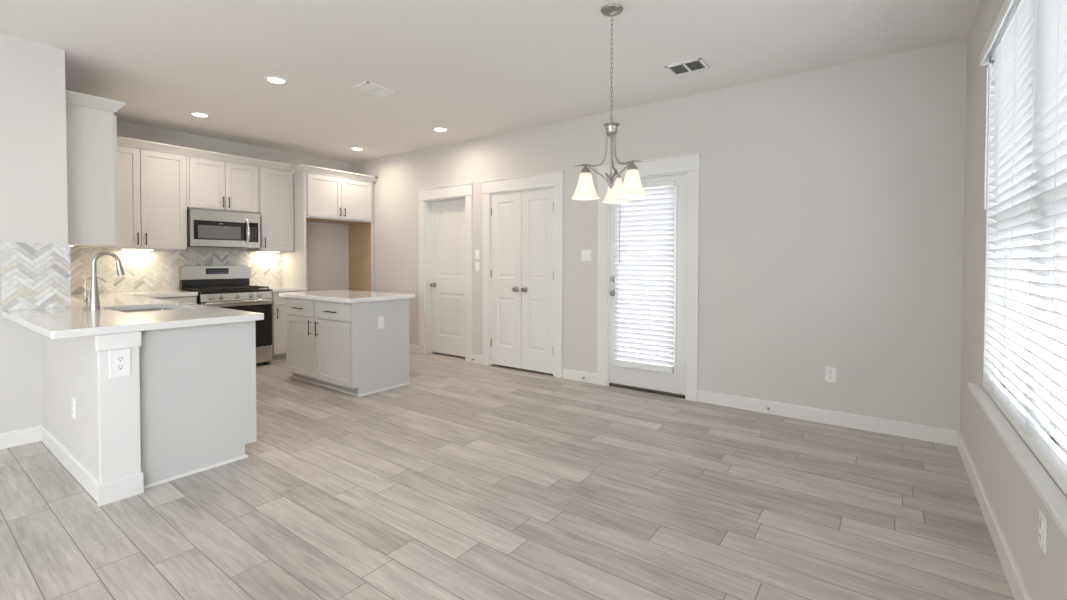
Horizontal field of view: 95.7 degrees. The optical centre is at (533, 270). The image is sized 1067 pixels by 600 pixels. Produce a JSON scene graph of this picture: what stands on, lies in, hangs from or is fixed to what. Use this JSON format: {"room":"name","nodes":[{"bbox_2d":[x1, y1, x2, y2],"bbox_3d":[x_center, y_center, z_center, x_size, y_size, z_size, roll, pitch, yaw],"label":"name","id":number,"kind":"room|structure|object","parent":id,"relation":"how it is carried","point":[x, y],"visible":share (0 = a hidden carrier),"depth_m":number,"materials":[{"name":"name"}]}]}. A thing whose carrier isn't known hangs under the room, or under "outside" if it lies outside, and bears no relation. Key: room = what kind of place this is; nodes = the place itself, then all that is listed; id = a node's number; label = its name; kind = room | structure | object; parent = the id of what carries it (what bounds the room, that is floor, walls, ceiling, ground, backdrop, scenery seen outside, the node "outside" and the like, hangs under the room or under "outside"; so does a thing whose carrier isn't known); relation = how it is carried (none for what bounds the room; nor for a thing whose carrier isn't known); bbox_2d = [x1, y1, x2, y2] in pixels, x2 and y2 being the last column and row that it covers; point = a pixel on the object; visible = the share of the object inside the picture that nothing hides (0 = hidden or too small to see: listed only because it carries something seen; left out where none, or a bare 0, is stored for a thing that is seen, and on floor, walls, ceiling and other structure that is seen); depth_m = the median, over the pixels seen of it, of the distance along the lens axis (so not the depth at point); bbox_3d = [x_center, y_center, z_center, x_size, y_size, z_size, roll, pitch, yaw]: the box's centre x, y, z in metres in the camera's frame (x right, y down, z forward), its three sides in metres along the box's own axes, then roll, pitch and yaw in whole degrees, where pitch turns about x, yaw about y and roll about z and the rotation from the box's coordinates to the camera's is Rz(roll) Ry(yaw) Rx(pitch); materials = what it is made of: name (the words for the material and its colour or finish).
{"room":"kitchen dining area","nodes":[
{"label":"kitchen dining area","id":0,"kind":"room"},
{"bbox_2d":[0,34,68,432],"bbox_3d":[-5.669,-0.169,1.873,1.900,2.743,5.315,1,1,36],"label":"wall","id":1,"kind":"structure","parent":0,"point":[33,150],"depth_m":3.29,"materials":[{"name":"white paint"}]},
{"bbox_2d":[0,425,42,448],"bbox_3d":[-4.913,1.163,1.315,0.014,0.104,5.072,1,1,36],"label":"baseboard","id":2,"kind":"structure","parent":1,"relation":"attached to","point":[32,434],"depth_m":3.27,"materials":[{"name":"white paint"}]},
{"bbox_2d":[0,242,70,310],"bbox_3d":[-3.421,0.035,3.326,0.009,0.458,0.337,1,1,36],"label":"backsplash","id":3,"kind":"structure","parent":1,"relation":"attached to","point":[33,275],"depth_m":3.31,"materials":[{"name":"tile"}]},
{"bbox_2d":[66,90,125,247],"bbox_3d":[-4.039,-0.775,4.194,1.745,1.128,0.373,1,1,36],"label":"upper cabinet","id":4,"kind":"object","parent":1,"relation":"attached to","point":[91,133],"visible":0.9,"depth_m":3.70,"materials":[{"name":"white paint"}]},
{"bbox_2d":[41,335,99,480],"bbox_3d":[-2.776,0.750,2.974,1.484,0.873,0.143,1,1,36],"label":"wall","id":5,"kind":"structure","parent":0,"point":[69,365],"depth_m":2.81,"materials":[{"name":"white paint"}]},
{"bbox_2d":[41,425,99,501],"bbox_3d":[-2.818,1.136,2.914,1.470,0.104,0.014,1,1,36],"label":"baseboard","id":6,"kind":"structure","parent":5,"relation":"attached to","point":[89,482],"depth_m":2.83,"materials":[{"name":"white paint"}]},
{"bbox_2d":[72,397,75,418],"bbox_3d":[-2.678,0.798,2.808,0.072,0.116,0.008,1,1,36],"label":"wall outlet","id":7,"kind":"object","parent":5,"relation":"attached to","point":[73,399],"visible":1,"depth_m":2.80,"materials":[{"name":"white plastic"}]},
{"bbox_2d":[95,331,141,350],"bbox_3d":[-2.164,0.364,2.517,0.035,0.081,0.182,1,1,36],"label":"trim","id":8,"kind":"structure","parent":5,"relation":"attached to","point":[103,342],"depth_m":2.50,"materials":[{"name":"white paint"}]},
{"bbox_2d":[98,347,140,483],"bbox_3d":[-2.169,0.797,2.531,0.020,0.800,0.166,1,1,36],"label":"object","id":9,"kind":"structure","parent":5,"relation":"attached to","point":[118,397],"depth_m":2.52,"materials":[{"name":"white paint"}]},
{"bbox_2d":[109,348,130,377],"bbox_3d":[-2.156,0.481,2.517,0.008,0.142,0.088,1,1,36],"label":"wall outlet","id":10,"kind":"object","parent":9,"relation":"attached to","point":[119,360],"visible":1,"depth_m":2.52,"materials":[{"name":"white plastic"}]},
{"bbox_2d":[116,356,124,361],"bbox_3d":[-2.155,0.460,2.516,0.004,0.031,0.034,1,1,36],"label":"socket","id":11,"kind":"object","parent":10,"relation":"attached to","point":[118,358],"depth_m":2.52,"materials":[{"name":"grey plastic"}]},
{"bbox_2d":[116,364,124,369],"bbox_3d":[-2.155,0.502,2.517,0.004,0.031,0.034,1,1,36],"label":"socket","id":12,"kind":"object","parent":10,"relation":"attached to","point":[118,366],"depth_m":2.52,"materials":[{"name":"grey plastic"}]},
{"bbox_2d":[97,471,143,506],"bbox_3d":[-2.179,1.143,2.542,0.068,0.108,0.186,1,1,36],"label":"trim","id":13,"kind":"structure","parent":5,"relation":"attached to","point":[116,490],"depth_m":2.52,"materials":[{"name":"white paint"}]},
{"bbox_2d":[81,120,352,293],"bbox_3d":[-3.862,-0.246,6.040,0.120,2.743,3.793,1,1,36],"label":"wall","id":14,"kind":"structure","parent":0,"point":[327,244],"depth_m":6.86,"materials":[{"name":"white paint"}]},
{"bbox_2d":[70,145,186,249],"bbox_3d":[-4.239,-0.753,5.089,0.384,1.048,0.908,1,1,36],"label":"upper cabinet","id":15,"kind":"object","parent":14,"relation":"attached to","point":[152,185],"visible":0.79,"depth_m":5.10,"materials":[{"name":"white paint"}]},
{"bbox_2d":[123,249,154,249],"bbox_3d":[-4.269,-0.236,5.208,0.070,0.024,0.274,1,1,36],"label":"light","id":16,"kind":"object","parent":15,"relation":"attached to","point":[123,249],"visible":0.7,"depth_m":5.19,"materials":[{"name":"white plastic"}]},
{"bbox_2d":[117,136,294,171],"bbox_3d":[-3.737,-1.324,5.478,0.060,0.080,2.066,1,1,36],"label":"crown molding","id":17,"kind":"structure","parent":15,"relation":"attached to","point":[123,141],"depth_m":5.43,"materials":[{"name":"white paint"}]},
{"bbox_2d":[70,248,281,293],"bbox_3d":[-4.133,-0.016,5.566,0.009,0.470,2.430,1,1,36],"label":"backsplash","id":18,"kind":"structure","parent":14,"relation":"attached to","point":[157,269],"depth_m":5.40,"materials":[{"name":"tile"}]},
{"bbox_2d":[186,156,258,213],"bbox_3d":[-3.743,-0.995,5.759,0.384,0.588,0.762,1,1,36],"label":"upper cabinet","id":19,"kind":"object","parent":14,"relation":"attached to","point":[216,185],"visible":0.87,"depth_m":5.63,"materials":[{"name":"white paint"}]},
{"bbox_2d":[187,209,260,247],"bbox_3d":[-3.701,-0.485,5.735,0.470,0.418,0.754,1,1,36],"label":"microwave","id":20,"kind":"object","parent":19,"relation":"attached to","point":[205,228],"visible":1,"depth_m":5.59,"materials":[{"name":"grey metal"}]},
{"bbox_2d":[247,167,293,251],"bbox_3d":[-3.389,-0.774,6.246,0.384,1.048,0.432,1,1,36],"label":"upper cabinet","id":21,"kind":"object","parent":14,"relation":"attached to","point":[276,195],"visible":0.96,"depth_m":6.15,"materials":[{"name":"white paint"}]},
{"bbox_2d":[434,352,465,357],"bbox_3d":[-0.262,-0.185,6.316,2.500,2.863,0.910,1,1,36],"label":"threshold","id":22,"kind":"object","parent":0,"point":[434,352],"depth_m":6.41,"materials":[{"name":"white paint"}]},
{"bbox_2d":[0,0,980,163],"bbox_3d":[-2.531,-1.593,1.757,7.300,0.120,9.083,1,1,36],"label":"ceiling","id":23,"kind":"structure","parent":0,"point":[473,69],"depth_m":3.48,"materials":[{"name":"white paint"}]},
{"bbox_2d":[189,112,210,117],"bbox_3d":[-3.402,-1.590,4.922,0.184,0.010,0.184,1,1,36],"label":"recessed light","id":24,"kind":"object","parent":23,"relation":"in","point":[198,114],"visible":1,"depth_m":4.90,"materials":[{"name":"white plastic"}]},
{"bbox_2d":[263,76,288,83],"bbox_3d":[-2.122,-1.570,3.979,0.184,0.010,0.184,1,1,36],"label":"recessed light","id":25,"kind":"object","parent":23,"relation":"in","point":[272,79],"visible":1,"depth_m":3.97,"materials":[{"name":"white plastic"}]},
{"bbox_2d":[350,147,363,150],"bbox_3d":[-2.342,-1.617,6.409,0.184,0.010,0.184,1,1,36],"label":"recessed light","id":26,"kind":"object","parent":23,"relation":"in","point":[352,148],"visible":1,"depth_m":6.38,"materials":[{"name":"white plastic"}]},
{"bbox_2d":[352,81,397,97],"bbox_3d":[-1.372,-1.571,4.189,0.220,0.012,0.310,1,1,36],"label":"ceiling vent","id":27,"kind":"object","parent":23,"relation":"in","point":[368,87],"visible":1,"depth_m":4.17,"materials":[{"name":"white plastic"}]},
{"bbox_2d":[432,127,448,131],"bbox_3d":[-1.051,-1.596,5.458,0.184,0.010,0.184,1,1,36],"label":"recessed light","id":28,"kind":"object","parent":23,"relation":"in","point":[439,129],"visible":1,"depth_m":5.44,"materials":[{"name":"white plastic"}]},
{"bbox_2d":[571,4,646,203],"bbox_3d":[0.491,-0.988,2.875,0.433,1.118,0.420,1,1,36],"label":"chandelier","id":29,"kind":"object","parent":23,"relation":"hanging from","point":[617,192],"visible":1,"depth_m":2.84,"materials":[{"name":"silver metal"}]},
{"bbox_2d":[665,57,709,75],"bbox_3d":[1.177,-1.557,3.692,0.272,0.012,0.220,1,1,36],"label":"ceiling vent","id":30,"kind":"object","parent":23,"relation":"in","point":[694,65],"visible":1,"depth_m":3.68,"materials":[{"name":"white plastic"}]},
{"bbox_2d":[0,352,1014,599],"bbox_3d":[-2.536,1.270,1.812,7.300,0.120,9.083,1,1,36],"label":"floor","id":31,"kind":"structure","parent":0,"point":[463,480],"depth_m":2.43,"materials":[{"name":"grey wood"}]},
{"bbox_2d":[155,296,196,303],"bbox_3d":[-4.044,0.706,5.149,0.664,0.873,0.603,1,1,36],"label":"base cabinet","id":32,"kind":"object","parent":31,"relation":"on","point":[186,299],"visible":0.06,"depth_m":5.11,"materials":[{"name":"white paint"}]},
{"bbox_2d":[139,321,256,488],"bbox_3d":[-2.220,0.750,3.067,0.652,0.873,0.654,1,1,36],"label":"peninsula panel","id":33,"kind":"object","parent":31,"relation":"on","point":[198,383],"visible":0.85,"depth_m":2.85,"materials":[{"name":"white paint"}]},
{"bbox_2d":[178,265,271,364],"bbox_3d":[-3.598,0.537,5.679,0.704,1.192,0.752,1,1,36],"label":"range","id":34,"kind":"object","parent":31,"relation":"on","point":[229,287],"visible":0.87,"depth_m":5.68,"materials":[{"name":"grey metal"}]},
{"bbox_2d":[183,288,270,293],"bbox_3d":[-3.599,0.231,5.674,0.549,0.020,0.752,1,1,36],"label":"cooktop","id":35,"kind":"object","parent":34,"relation":"in","point":[200,290],"depth_m":5.50,"materials":[{"name":"metal"}]},
{"bbox_2d":[267,290,304,362],"bbox_3d":[-3.277,0.687,6.195,0.664,0.873,0.424,1,1,36],"label":"base cabinet","id":36,"kind":"object","parent":31,"relation":"on","point":[278,344],"visible":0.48,"depth_m":5.92,"materials":[{"name":"white paint"}]},
{"bbox_2d":[264,286,306,291],"bbox_3d":[-3.280,0.229,6.187,0.633,0.040,0.429,1,1,36],"label":"countertop","id":37,"kind":"structure","parent":36,"relation":"on","point":[273,288],"depth_m":6.06,"materials":[{"name":"white stone"}]},
{"bbox_2d":[282,164,377,291],"bbox_3d":[-2.855,-0.124,6.771,0.641,2.475,1.144,1,1,36],"label":"tall cabinet","id":38,"kind":"object","parent":31,"relation":"on","point":[320,197],"visible":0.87,"depth_m":6.56,"materials":[{"name":"white paint"}]},
{"bbox_2d":[286,297,409,396],"bbox_3d":[-1.954,0.713,4.988,1.217,0.873,0.692,1,1,36],"label":"kitchen island","id":39,"kind":"object","parent":31,"relation":"on","point":[339,346],"visible":0.97,"depth_m":4.67,"materials":[{"name":"white paint"}]},
{"bbox_2d":[279,290,414,302],"bbox_3d":[-1.943,0.255,4.995,1.313,0.040,0.735,1,1,36],"label":"island countertop","id":40,"kind":"structure","parent":39,"relation":"on","point":[346,296],"depth_m":4.76,"materials":[{"name":"white stone"}]},
{"bbox_2d":[378,316,383,328],"bbox_3d":[-1.463,0.497,4.634,0.011,0.116,0.072,1,1,36],"label":"outlet","id":41,"kind":"object","parent":39,"relation":"attached to","point":[380,319],"visible":1,"depth_m":4.63,"materials":[{"name":"white plastic"}]},
{"bbox_3d":[-3.897,0.723,4.298,1.906,0.873,0.654,1,1,36],"label":"base cabinet","id":42,"kind":"object","parent":31,"relation":"on","visible":0},
{"bbox_2d":[2,290,263,338],"bbox_3d":[-3.265,0.274,3.881,1.311,0.040,3.631,-1,2,-44],"label":"countertop","id":43,"kind":"structure","parent":42,"relation":"on","point":[73,321],"depth_m":2.98,"materials":[{"name":"white stone"}]},
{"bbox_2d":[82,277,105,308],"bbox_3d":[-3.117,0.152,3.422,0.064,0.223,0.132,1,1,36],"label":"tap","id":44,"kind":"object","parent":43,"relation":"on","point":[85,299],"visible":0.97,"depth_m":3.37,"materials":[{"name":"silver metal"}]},
{"bbox_2d":[88,251,124,310],"bbox_3d":[-2.932,0.066,3.310,0.102,0.399,0.193,1,1,36],"label":"faucet","id":45,"kind":"object","parent":43,"relation":"on","point":[94,304],"visible":1,"depth_m":3.24,"materials":[{"name":"silver metal"}]},
{"bbox_2d":[121,308,172,312],"bbox_3d":[-2.775,0.402,3.471,0.684,0.196,0.414,1,1,36],"label":"sink","id":46,"kind":"object","parent":43,"relation":"in","point":[159,309],"visible":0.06,"depth_m":3.72,"materials":[{"name":"silver metal"}]},
{"bbox_2d":[353,39,966,430],"bbox_3d":[0.161,-0.225,5.353,7.180,2.743,0.140,1,1,36],"label":"wall","id":47,"kind":"structure","parent":0,"point":[831,199],"depth_m":3.84,"materials":[{"name":"white paint"}]},
{"bbox_2d":[409,344,418,353],"bbox_3d":[-1.923,1.062,6.810,0.950,0.104,0.014,1,1,36],"label":"baseboard","id":48,"kind":"structure","parent":47,"relation":"attached to","point":[412,348],"depth_m":6.59,"materials":[{"name":"white paint"}]},
{"bbox_2d":[417,183,472,362],"bbox_3d":[-1.109,0.021,6.268,0.997,2.210,0.173,1,1,36],"label":"trim","id":49,"kind":"structure","parent":47,"relation":"attached to","point":[426,196],"depth_m":6.43,"materials":[{"name":"white paint"}]},
{"bbox_2d":[430,199,465,356],"bbox_3d":[-1.087,0.091,6.300,0.739,2.022,0.099,1,1,36],"label":"door","id":50,"kind":"structure","parent":47,"relation":"in","point":[448,284],"depth_m":6.34,"materials":[{"name":"white paint"}]},
{"bbox_2d":[472,354,482,364],"bbox_3d":[-0.683,1.082,5.901,0.185,0.104,0.014,1,1,36],"label":"baseboard","id":51,"kind":"structure","parent":47,"relation":"attached to","point":[478,359],"depth_m":5.89,"materials":[{"name":"white paint"}]},
{"bbox_2d":[475,250,479,258],"bbox_3d":[-0.687,-0.200,5.882,0.072,0.116,0.011,1,1,36],"label":"light switch","id":52,"kind":"object","parent":47,"relation":"attached to","point":[477,252],"visible":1,"depth_m":5.88,"materials":[{"name":"white plastic"}]},
{"bbox_2d":[475,262,479,270],"bbox_3d":[-0.687,-0.051,5.885,0.072,0.116,0.011,1,1,36],"label":"light switch","id":53,"kind":"object","parent":47,"relation":"attached to","point":[477,264],"visible":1,"depth_m":5.88,"materials":[{"name":"white plastic"}]},
{"bbox_2d":[491,191,521,368],"bbox_3d":[-0.336,0.105,5.624,0.464,2.022,0.099,1,1,36],"label":"door","id":54,"kind":"structure","parent":47,"relation":"in","point":[506,208],"depth_m":5.63,"materials":[{"name":"white paint"}]},
{"bbox_2d":[481,171,563,377],"bbox_3d":[-0.111,0.037,5.536,1.166,2.210,0.173,1,1,36],"label":"trim","id":55,"kind":"structure","parent":47,"relation":"attached to","point":[555,180],"depth_m":5.31,"materials":[{"name":"white paint"}]},
{"bbox_2d":[521,188,553,373],"bbox_3d":[0.039,0.111,5.349,0.456,2.022,0.099,1,1,36],"label":"door","id":56,"kind":"structure","parent":47,"relation":"in","point":[537,205],"depth_m":5.36,"materials":[{"name":"white paint"}]},
{"bbox_2d":[562,368,596,383],"bbox_3d":[0.484,1.101,5.044,0.420,0.104,0.014,1,1,36],"label":"baseboard","id":57,"kind":"structure","parent":47,"relation":"attached to","point":[569,374],"depth_m":5.04,"materials":[{"name":"white paint"}]},
{"bbox_2d":[582,250,591,260],"bbox_3d":[0.545,-0.161,4.977,0.118,0.116,0.011,1,1,36],"label":"light switch","id":58,"kind":"object","parent":47,"relation":"attached to","point":[586,254],"visible":1,"depth_m":4.97,"materials":[{"name":"white plastic"}]},
{"bbox_2d":[609,174,686,398],"bbox_3d":[1.105,0.139,4.637,0.794,2.046,0.182,1,1,36],"label":"door","id":59,"kind":"structure","parent":47,"relation":"in","point":[668,384],"depth_m":4.46,"materials":[{"name":"white paint"}]},
{"bbox_2d":[613,181,674,373],"bbox_3d":[1.037,0.058,4.591,0.600,1.760,0.068,1,1,36],"label":"window blind","id":60,"kind":"object","parent":59,"relation":"attached to","point":[646,251],"visible":0.95,"depth_m":4.58,"materials":[{"name":"white plastic"}]},
{"bbox_2d":[596,153,700,401],"bbox_3d":[1.099,0.057,4.648,1.037,2.210,0.173,1,1,36],"label":"trim","id":61,"kind":"structure","parent":47,"relation":"attached to","point":[689,164],"depth_m":4.41,"materials":[{"name":"white paint"}]},
{"bbox_2d":[697,390,957,445],"bbox_3d":[2.182,1.129,3.798,1.766,0.104,0.014,1,1,36],"label":"baseboard","id":62,"kind":"structure","parent":47,"relation":"attached to","point":[885,426],"depth_m":3.69,"materials":[{"name":"white paint"}]},
{"bbox_2d":[825,367,835,382],"bbox_3d":[2.289,0.799,3.716,0.072,0.116,0.008,1,1,36],"label":"wall outlet","id":63,"kind":"object","parent":47,"relation":"attached to","point":[830,372],"visible":1,"depth_m":3.71,"materials":[{"name":"white plastic"}]},
{"bbox_2d":[960,0,1066,599],"bbox_3d":[0.341,-0.114,-0.350,0.140,2.743,8.843,1,1,36],"label":"wall","id":64,"kind":"structure","parent":0,"point":[1015,503],"depth_m":2.57,"materials":[{"name":"white paint"}]},
{"bbox_2d":[957,431,1031,599],"bbox_3d":[1.456,1.175,1.328,0.014,0.104,4.829,1,1,36],"label":"baseboard","id":65,"kind":"structure","parent":64,"relation":"attached to","point":[1018,587],"depth_m":2.13,"materials":[{"name":"white paint"}]},
{"bbox_2d":[968,55,1066,538],"bbox_3d":[1.834,-0.235,1.729,0.185,1.763,2.045,1,1,36],"label":"window","id":66,"kind":"structure","parent":64,"relation":"in","point":[1055,501],"depth_m":2.11,"materials":[{"name":"white plastic"}]},
{"bbox_2d":[980,0,1066,494],"bbox_3d":[1.803,-0.246,1.746,0.086,1.730,1.896,1,1,36],"label":"window blind","id":67,"kind":"object","parent":66,"relation":"attached to","point":[1026,43],"visible":1,"depth_m":1.81,"materials":[{"name":"white plastic"}]},
{"bbox_2d":[1038,508,1046,553],"bbox_3d":[1.612,0.823,1.530,0.008,0.116,0.072,1,1,36],"label":"wall outlet","id":68,"kind":"object","parent":64,"relation":"attached to","point":[1042,538],"visible":1,"depth_m":1.52,"materials":[{"name":"white plastic"}]},
{"bbox_2d":[1039,517,1042,530],"bbox_3d":[1.611,0.802,1.530,0.004,0.031,0.034,1,1,36],"label":"socket","id":69,"kind":"object","parent":68,"relation":"attached to","point":[1040,518],"depth_m":1.53,"materials":[{"name":"grey plastic"}]},
{"bbox_2d":[1039,530,1042,543],"bbox_3d":[1.610,0.844,1.531,0.004,0.031,0.034,1,1,36],"label":"socket","id":70,"kind":"object","parent":68,"relation":"attached to","point":[1040,531],"depth_m":1.53,"materials":[{"name":"grey plastic"}]},
{"label":"outside","id":71,"kind":"structure","parent":0,"visible":0},
{"bbox_2d":[619,302,1051,409],"bbox_3d":[-1.023,1.394,2.017,32.000,0.130,30.000,1,1,36],"label":"ground","id":72,"kind":"structure","parent":71,"point":[1036,325],"depth_m":7.70,"materials":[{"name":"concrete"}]},
{"bbox_2d":[630,345,671,365],"bbox_3d":[2.881,1.226,5.373,3.680,0.090,3.050,1,1,36],"label":"patio slab","id":73,"kind":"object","parent":72,"relation":"on","point":[669,345],"depth_m":6.45,"materials":[{"name":"concrete"}]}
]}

